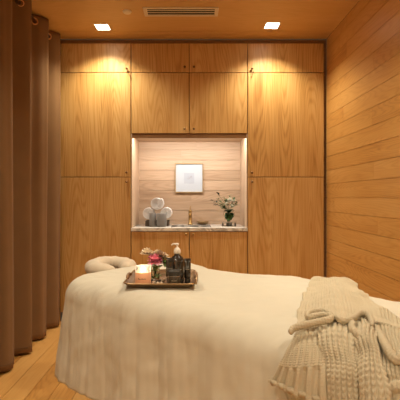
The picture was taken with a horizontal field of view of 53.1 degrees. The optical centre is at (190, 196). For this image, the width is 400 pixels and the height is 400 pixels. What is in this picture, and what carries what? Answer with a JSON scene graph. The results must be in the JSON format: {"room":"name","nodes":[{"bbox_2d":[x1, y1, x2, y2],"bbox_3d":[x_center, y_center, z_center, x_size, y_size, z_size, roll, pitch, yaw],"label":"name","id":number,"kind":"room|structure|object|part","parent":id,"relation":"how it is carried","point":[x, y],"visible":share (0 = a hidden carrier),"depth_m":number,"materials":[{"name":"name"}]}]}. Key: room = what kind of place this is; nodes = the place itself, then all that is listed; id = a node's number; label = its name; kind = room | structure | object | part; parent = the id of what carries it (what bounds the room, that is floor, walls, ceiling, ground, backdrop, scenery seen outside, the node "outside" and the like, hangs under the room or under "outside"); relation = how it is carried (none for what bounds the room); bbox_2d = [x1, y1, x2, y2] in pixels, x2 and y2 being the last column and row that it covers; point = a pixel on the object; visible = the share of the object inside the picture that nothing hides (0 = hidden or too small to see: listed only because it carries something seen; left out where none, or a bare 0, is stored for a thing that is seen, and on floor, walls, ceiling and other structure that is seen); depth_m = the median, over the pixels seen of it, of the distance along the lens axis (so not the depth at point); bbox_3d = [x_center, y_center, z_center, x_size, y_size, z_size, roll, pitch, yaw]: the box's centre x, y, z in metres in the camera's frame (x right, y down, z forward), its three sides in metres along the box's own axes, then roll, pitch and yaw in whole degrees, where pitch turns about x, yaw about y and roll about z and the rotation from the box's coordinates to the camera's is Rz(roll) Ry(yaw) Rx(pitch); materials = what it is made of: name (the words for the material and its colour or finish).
{"room":"spa massage room","nodes":[
{"label":"spa massage room","id":0,"kind":"room"},
{"bbox_2d":[0,321,92,399],"bbox_3d":[-0.062,1.230,1.065,2.715,0.080,5.530,0,0,0],"label":"floor","id":1,"kind":"structure","parent":0,"point":[32,374],"depth_m":2.64,"materials":[{"name":"brown wood"}]},
{"bbox_2d":[60,44,130,313],"bbox_3d":[-0.911,-0.138,4.062,0.677,2.655,0.596,0,0,0],"label":"tall cabinet","id":2,"kind":"object","parent":1,"relation":"on","point":[95,133],"visible":0.88,"depth_m":3.81,"materials":[{"name":"brown wood"}]},
{"bbox_2d":[59,43,60,321],"bbox_3d":[-1.336,-0.142,3.825,0.168,2.664,0.030,0,0,0],"label":"trim","id":3,"kind":"structure","parent":2,"relation":"attached to","point":[60,43],"depth_m":3.81,"materials":[{"name":"brown wood"}]},
{"bbox_3d":[-0.911,0.455,3.820,0.671,1.284,0.020,0,0,0],"label":"door","id":4,"kind":"part","parent":2,"relation":"part of","materials":[{"name":"brown wood"}]},
{"bbox_3d":[-0.911,-0.688,3.820,0.671,0.990,0.020,0,0,0],"label":"door","id":5,"kind":"part","parent":2,"relation":"part of","materials":[{"name":"brown wood"}]},
{"bbox_3d":[-0.911,-1.325,3.820,0.671,0.273,0.020,0,0,0],"label":"door","id":6,"kind":"part","parent":2,"relation":"part of","materials":[{"name":"brown wood"}]},
{"bbox_2d":[85,256,136,273],"bbox_3d":[0.137,0.779,1.804,2.008,0.822,0.720,0,0,44],"label":"cradle","id":7,"kind":"object","parent":1,"relation":"on","point":[104,263],"visible":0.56,"depth_m":2.40,"materials":[{"name":"beige fabric"}]},
{"bbox_2d":[55,263,399,399],"bbox_3d":[0.270,0.614,1.678,1.891,0.479,1.009,0,0,43],"label":"cover","id":8,"kind":"object","parent":7,"relation":"on","point":[223,336],"visible":0.72,"depth_m":1.47,"materials":[{"name":"white fabric"}]},
{"bbox_2d":[123,269,197,287],"bbox_3d":[-0.131,0.352,1.820,0.322,0.057,0.334,0,0,0],"label":"serving tray","id":9,"kind":"object","parent":8,"relation":"on","point":[129,281],"visible":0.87,"depth_m":1.67,"materials":[{"name":"walnut wood"},{"name":"brass"}]},
{"bbox_2d":[135,264,150,282],"bbox_3d":[-0.207,0.337,1.730,0.069,0.080,0.069,0,0,0],"label":"lit candle","id":10,"kind":"object","parent":9,"relation":"on","point":[142,271],"visible":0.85,"depth_m":1.70,"materials":[{"name":"white wax"}]},
{"bbox_2d":[151,264,159,279],"bbox_3d":[-0.164,0.336,1.835,0.040,0.082,0.040,0,0,0],"label":"bud vase","id":11,"kind":"object","parent":9,"relation":"on","point":[153,273],"visible":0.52,"depth_m":1.82,"materials":[{"name":"clear glass"}]},
{"bbox_2d":[140,247,169,278],"bbox_3d":[-0.166,0.304,1.828,0.141,0.151,0.105,0,0,0],"label":"posy","id":12,"kind":"object","parent":11,"relation":"in","point":[157,257],"visible":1,"depth_m":1.82,"materials":[{"name":"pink plant"}]},
{"bbox_2d":[166,258,174,276],"bbox_3d":[-0.090,0.323,1.765,0.041,0.108,0.039,0,0,0],"label":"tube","id":13,"kind":"object","parent":9,"relation":"on","point":[170,263],"visible":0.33,"depth_m":1.76,"materials":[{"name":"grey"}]},
{"bbox_2d":[167,269,180,282],"bbox_3d":[-0.072,0.344,1.707,0.058,0.064,0.059,0,0,0],"label":"jar","id":14,"kind":"object","parent":9,"relation":"on","point":[174,275],"visible":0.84,"depth_m":1.68,"materials":[{"name":"brown"}]},
{"bbox_3d":[-0.072,0.323,1.707,0.058,0.021,0.058,0,0,0],"label":"lid","id":15,"kind":"part","parent":14,"relation":"part of","materials":[{"name":"grey"}]},
{"bbox_2d":[171,243,184,280],"bbox_3d":[-0.062,0.291,1.793,0.066,0.170,0.066,0,0,0],"label":"pump bottle","id":16,"kind":"object","parent":9,"relation":"on","point":[177,251],"visible":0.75,"depth_m":1.78,"materials":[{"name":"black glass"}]},
{"bbox_2d":[175,258,182,282],"bbox_3d":[-0.052,0.323,1.747,0.038,0.108,0.036,0,0,0],"label":"tube","id":17,"kind":"object","parent":9,"relation":"on","point":[178,261],"visible":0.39,"depth_m":1.74,"materials":[{"name":"grey plastic"}]},
{"bbox_2d":[184,258,190,282],"bbox_3d":[-0.015,0.323,1.750,0.028,0.108,0.027,0,0,0],"label":"tube","id":18,"kind":"object","parent":9,"relation":"on","point":[187,261],"visible":0.9,"depth_m":1.74,"materials":[{"name":"grey plastic"}]},
{"bbox_3d":[0.022,0.344,1.720,0.017,0.041,0.130,0,0,0],"label":"handle","id":19,"kind":"part","parent":9,"relation":"part of","materials":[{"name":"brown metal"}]},
{"bbox_2d":[268,276,399,399],"bbox_3d":[0.508,0.458,1.405,0.358,0.281,1.149,0,0,19],"label":"knitted throw","id":20,"kind":"object","parent":8,"relation":"on","point":[345,345],"visible":1,"depth_m":1.01,"materials":[{"name":"beige fabric"}]},
{"bbox_3d":[0.292,0.427,1.079,0.167,0.152,0.266,0,0,12],"label":"ribbed panel","id":21,"kind":"part","parent":20,"relation":"part of","materials":[{"name":"beige fabric"}]},
{"bbox_3d":[0.547,0.412,1.527,0.279,0.178,0.899,0,0,15],"label":"panel","id":22,"kind":"part","parent":20,"relation":"part of","materials":[{"name":"beige fabric"}]},
{"bbox_3d":[0.527,0.461,1.053,0.098,0.223,0.491,0,0,19],"label":"ribbed panel","id":23,"kind":"part","parent":20,"relation":"part of","materials":[{"name":"beige fabric"}]},
{"bbox_2d":[131,231,246,273],"bbox_3d":[-0.016,0.758,4.046,1.108,0.864,0.528,0,0,0],"label":"base cabinet","id":24,"kind":"object","parent":1,"relation":"on","point":[221,251],"visible":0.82,"depth_m":3.81,"materials":[{"name":"brown wood"}]},
{"bbox_3d":[-0.293,0.714,3.820,0.550,0.766,0.020,0,0,0],"label":"door","id":25,"kind":"part","parent":24,"relation":"part of","materials":[{"name":"brown wood"}]},
{"bbox_2d":[131,224,247,230],"bbox_3d":[-0.016,0.310,4.064,1.108,0.030,0.531,0,0,0],"label":"countertop","id":26,"kind":"structure","parent":24,"relation":"on","point":[140,227],"depth_m":3.80,"materials":[{"name":"stone"}]},
{"bbox_2d":[149,213,155,226],"bbox_3d":[-0.381,0.227,3.975,0.068,0.136,0.068,0,0,0],"label":"tumbler","id":27,"kind":"object","parent":26,"relation":"on","point":[152,216],"visible":1,"depth_m":3.95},
{"bbox_2d":[145,220,169,225],"bbox_3d":[-0.343,0.267,4.108,0.236,0.054,0.171,0,0,0],"label":"towel holder","id":28,"kind":"object","parent":26,"relation":"on","point":[146,221],"visible":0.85,"depth_m":4.02,"materials":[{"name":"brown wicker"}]},
{"bbox_2d":[143,207,154,218],"bbox_3d":[-0.433,0.166,4.110,0.110,0.115,0.160,0,0,0],"label":"rolled towel","id":29,"kind":"object","parent":28,"relation":"on","point":[146,211],"visible":0.74,"depth_m":4.03,"materials":[{"name":"white fabric"}]},
{"bbox_2d":[160,207,172,217],"bbox_3d":[-0.251,0.160,4.110,0.117,0.110,0.160,0,0,0],"label":"rolled towel","id":30,"kind":"object","parent":28,"relation":"on","point":[167,210],"visible":0.75,"depth_m":4.03,"materials":[{"name":"white fabric"}]},
{"bbox_2d":[151,198,163,209],"bbox_3d":[-0.343,0.069,4.110,0.129,0.122,0.160,0,0,0],"label":"rolled towel","id":31,"kind":"object","parent":30,"relation":"on","point":[159,203],"visible":1,"depth_m":4.03,"materials":[{"name":"white fabric"}]},
{"bbox_2d":[157,213,166,226],"bbox_3d":[-0.291,0.228,3.958,0.097,0.132,0.097,0,0,0],"label":"tumbler","id":32,"kind":"object","parent":26,"relation":"on","point":[161,217],"visible":0.98,"depth_m":3.92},
{"bbox_2d":[188,206,192,224],"bbox_3d":[-0.008,0.194,4.208,0.052,0.202,0.166,0,0,0],"label":"faucet","id":33,"kind":"object","parent":26,"relation":"on","point":[190,210],"visible":1,"depth_m":4.25,"materials":[{"name":"gold metal"}]},
{"bbox_2d":[169,231,212,246],"bbox_3d":[0.000,0.407,4.060,0.420,0.165,0.320,0,0,0],"label":"sink","id":34,"kind":"object","parent":26,"relation":"in","point":[169,231],"visible":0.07,"depth_m":3.90,"materials":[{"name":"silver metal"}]},
{"bbox_2d":[197,221,208,224],"bbox_3d":[0.125,0.276,4.285,0.132,0.037,0.132,0,0,0],"label":"bowl","id":35,"kind":"object","parent":26,"relation":"on","point":[199,222],"visible":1,"depth_m":4.24,"materials":[{"name":"brown metal"}]},
{"bbox_2d":[222,221,236,226],"bbox_3d":[0.381,0.271,4.010,0.140,0.046,0.100,0,0,0],"label":"stand","id":36,"kind":"object","parent":26,"relation":"on","point":[228,224],"visible":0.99,"depth_m":3.96,"materials":[{"name":"white"}]},
{"bbox_2d":[224,209,234,221],"bbox_3d":[0.381,0.185,4.010,0.112,0.125,0.112,0,0,0],"label":"flower vase","id":37,"kind":"object","parent":36,"relation":"on","point":[230,214],"visible":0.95,"depth_m":3.97,"materials":[{"name":"clear glass"}]},
{"bbox_2d":[211,192,237,220],"bbox_3d":[0.335,0.099,4.000,0.280,0.298,0.137,0,0,0],"label":"flower bouquet","id":38,"kind":"object","parent":37,"relation":"in","point":[233,200],"visible":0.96,"depth_m":3.99,"materials":[{"name":"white plant"}]},
{"bbox_3d":[0.262,0.714,3.820,0.548,0.766,0.020,0,0,0],"label":"door","id":39,"kind":"part","parent":24,"relation":"part of","materials":[{"name":"brown wood"}]},
{"bbox_2d":[247,44,323,279],"bbox_3d":[0.904,-0.138,4.062,0.726,2.655,0.596,0,0,0],"label":"tall cabinet","id":40,"kind":"object","parent":1,"relation":"on","point":[285,82],"visible":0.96,"depth_m":3.81,"materials":[{"name":"brown wood"}]},
{"bbox_3d":[0.904,0.455,3.820,0.720,1.284,0.020,0,0,0],"label":"door","id":41,"kind":"part","parent":40,"relation":"part of","materials":[{"name":"brown wood"}]},
{"bbox_3d":[0.904,-0.688,3.820,0.720,0.990,0.020,0,0,0],"label":"door","id":42,"kind":"part","parent":40,"relation":"part of","materials":[{"name":"brown wood"}]},
{"bbox_3d":[0.904,-1.325,3.820,0.720,0.273,0.020,0,0,0],"label":"door","id":43,"kind":"part","parent":40,"relation":"part of","materials":[{"name":"brown wood"}]},
{"bbox_2d":[323,43,325,276],"bbox_3d":[1.282,-0.145,3.850,0.027,2.670,0.020,0,0,0],"label":"trim","id":44,"kind":"structure","parent":40,"relation":"attached to","point":[324,72],"depth_m":3.84,"materials":[{"name":"brown wood"}]},
{"bbox_2d":[131,133,138,227],"bbox_3d":[-0.566,-0.158,4.072,0.008,0.904,0.516,0,0,0],"label":"wall","id":45,"kind":"structure","parent":0,"point":[134,142],"depth_m":3.98,"materials":[{"name":"brown wood"}]},
{"bbox_2d":[139,142,239,223],"bbox_3d":[-0.015,-0.150,4.370,1.120,0.920,0.080,0,0,0],"label":"wall","id":46,"kind":"structure","parent":0,"point":[157,160],"depth_m":4.33,"materials":[{"name":"brown wood"}]},
{"bbox_2d":[175,163,202,192],"bbox_3d":[-0.021,-0.206,4.317,0.305,0.316,0.022,0,0,0],"label":"framed drawing","id":47,"kind":"object","parent":46,"relation":"attached to","point":[188,176],"visible":1,"depth_m":4.32,"materials":[{"name":"white paper"}]},
{"bbox_2d":[131,44,246,137],"bbox_3d":[-0.016,-1.014,4.071,1.108,0.903,0.578,0,0,0],"label":"upper cabinet","id":48,"kind":"object","parent":46,"relation":"attached to","point":[176,88],"visible":1,"depth_m":3.81,"materials":[{"name":"brown wood"}]},
{"bbox_3d":[-0.293,-0.895,3.820,0.550,0.575,0.020,0,0,0],"label":"door","id":49,"kind":"part","parent":48,"relation":"part of","materials":[{"name":"brown wood"}]},
{"bbox_3d":[-0.293,-1.325,3.820,0.550,0.273,0.020,0,0,0],"label":"door","id":50,"kind":"part","parent":48,"relation":"part of","materials":[{"name":"brown wood"}]},
{"bbox_2d":[60,40,325,43],"bbox_3d":[-0.062,-1.485,3.857,2.715,0.050,0.025,0,0,0],"label":"trim","id":51,"kind":"structure","parent":48,"relation":"attached to","point":[61,41],"depth_m":3.85,"materials":[{"name":"brown wood"}]},
{"bbox_3d":[0.262,-0.895,3.820,0.548,0.575,0.020,0,0,0],"label":"door","id":52,"kind":"part","parent":48,"relation":"part of","materials":[{"name":"brown wood"}]},
{"bbox_3d":[0.262,-1.325,3.820,0.548,0.273,0.020,0,0,0],"label":"door","id":53,"kind":"part","parent":48,"relation":"part of","materials":[{"name":"brown wood"}]},
{"bbox_2d":[133,133,245,141],"bbox_3d":[-0.016,-0.603,4.085,1.088,0.015,0.490,0,0,0],"label":"trim","id":54,"kind":"structure","parent":46,"relation":"attached to","point":[138,139],"depth_m":4.14,"materials":[{"name":"brown wood"}]},
{"bbox_2d":[32,0,358,38],"bbox_3d":[-0.062,-1.550,1.065,2.715,0.080,5.530,0,0,0],"label":"ceiling","id":55,"kind":"structure","parent":0,"point":[73,19],"depth_m":3.38,"materials":[{"name":"brown wood"}]},
{"bbox_2d":[15,0,49,37],"bbox_3d":[-1.280,-1.471,2.540,0.044,0.076,2.480,0,0,0],"label":"curtain rod","id":56,"kind":"object","parent":55,"relation":"attached to","point":[17,1],"visible":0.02,"depth_m":3.22,"materials":[{"name":"brown metal"}]},
{"bbox_2d":[0,0,60,371],"bbox_3d":[-1.280,-0.165,2.573,0.184,2.674,2.244,0,0,0],"label":"curtain","id":57,"kind":"object","parent":56,"relation":"hanging from","point":[30,60],"visible":0.99,"depth_m":3.00,"materials":[{"name":"brown fabric"}]},
{"bbox_2d":[94,24,110,29],"bbox_3d":[-0.785,-1.508,3.550,0.132,0.004,0.132,0,0,0],"label":"recessed light","id":58,"kind":"object","parent":55,"relation":"in","point":[97,26],"visible":1,"depth_m":3.54,"materials":[{"name":"beige plastic"}]},
{"bbox_2d":[123,10,131,14],"bbox_3d":[-0.520,-1.501,3.256,0.072,0.016,0.072,0,0,0],"label":"smoke detector","id":59,"kind":"object","parent":55,"relation":"attached to","point":[127,12],"visible":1,"depth_m":3.24,"materials":[{"name":"beige plastic"}]},
{"bbox_2d":[143,7,218,15],"bbox_3d":[-0.082,-1.505,3.250,0.607,0.009,0.150,0,0,0],"label":"ceiling vent","id":60,"kind":"object","parent":55,"relation":"in","point":[148,11],"visible":1,"depth_m":3.25,"materials":[{"name":"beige metal"}]},
{"bbox_2d":[263,22,280,28],"bbox_3d":[0.712,-1.508,3.520,0.132,0.004,0.132,0,0,0],"label":"recessed light","id":61,"kind":"object","parent":55,"relation":"in","point":[268,25],"visible":1,"depth_m":3.52,"materials":[{"name":"beige plastic"}]},
{"bbox_2d":[240,133,246,227],"bbox_3d":[0.534,-0.158,4.072,0.008,0.904,0.516,0,0,0],"label":"wall","id":62,"kind":"structure","parent":0,"point":[243,143],"depth_m":4.04,"materials":[{"name":"brown wood"}]},
{"bbox_2d":[326,0,399,301],"bbox_3d":[1.335,-0.160,1.065,0.080,2.700,5.530,0,0,0],"label":"wall","id":63,"kind":"structure","parent":0,"point":[363,51],"depth_m":2.97,"materials":[{"name":"brown wood"}]}
]}

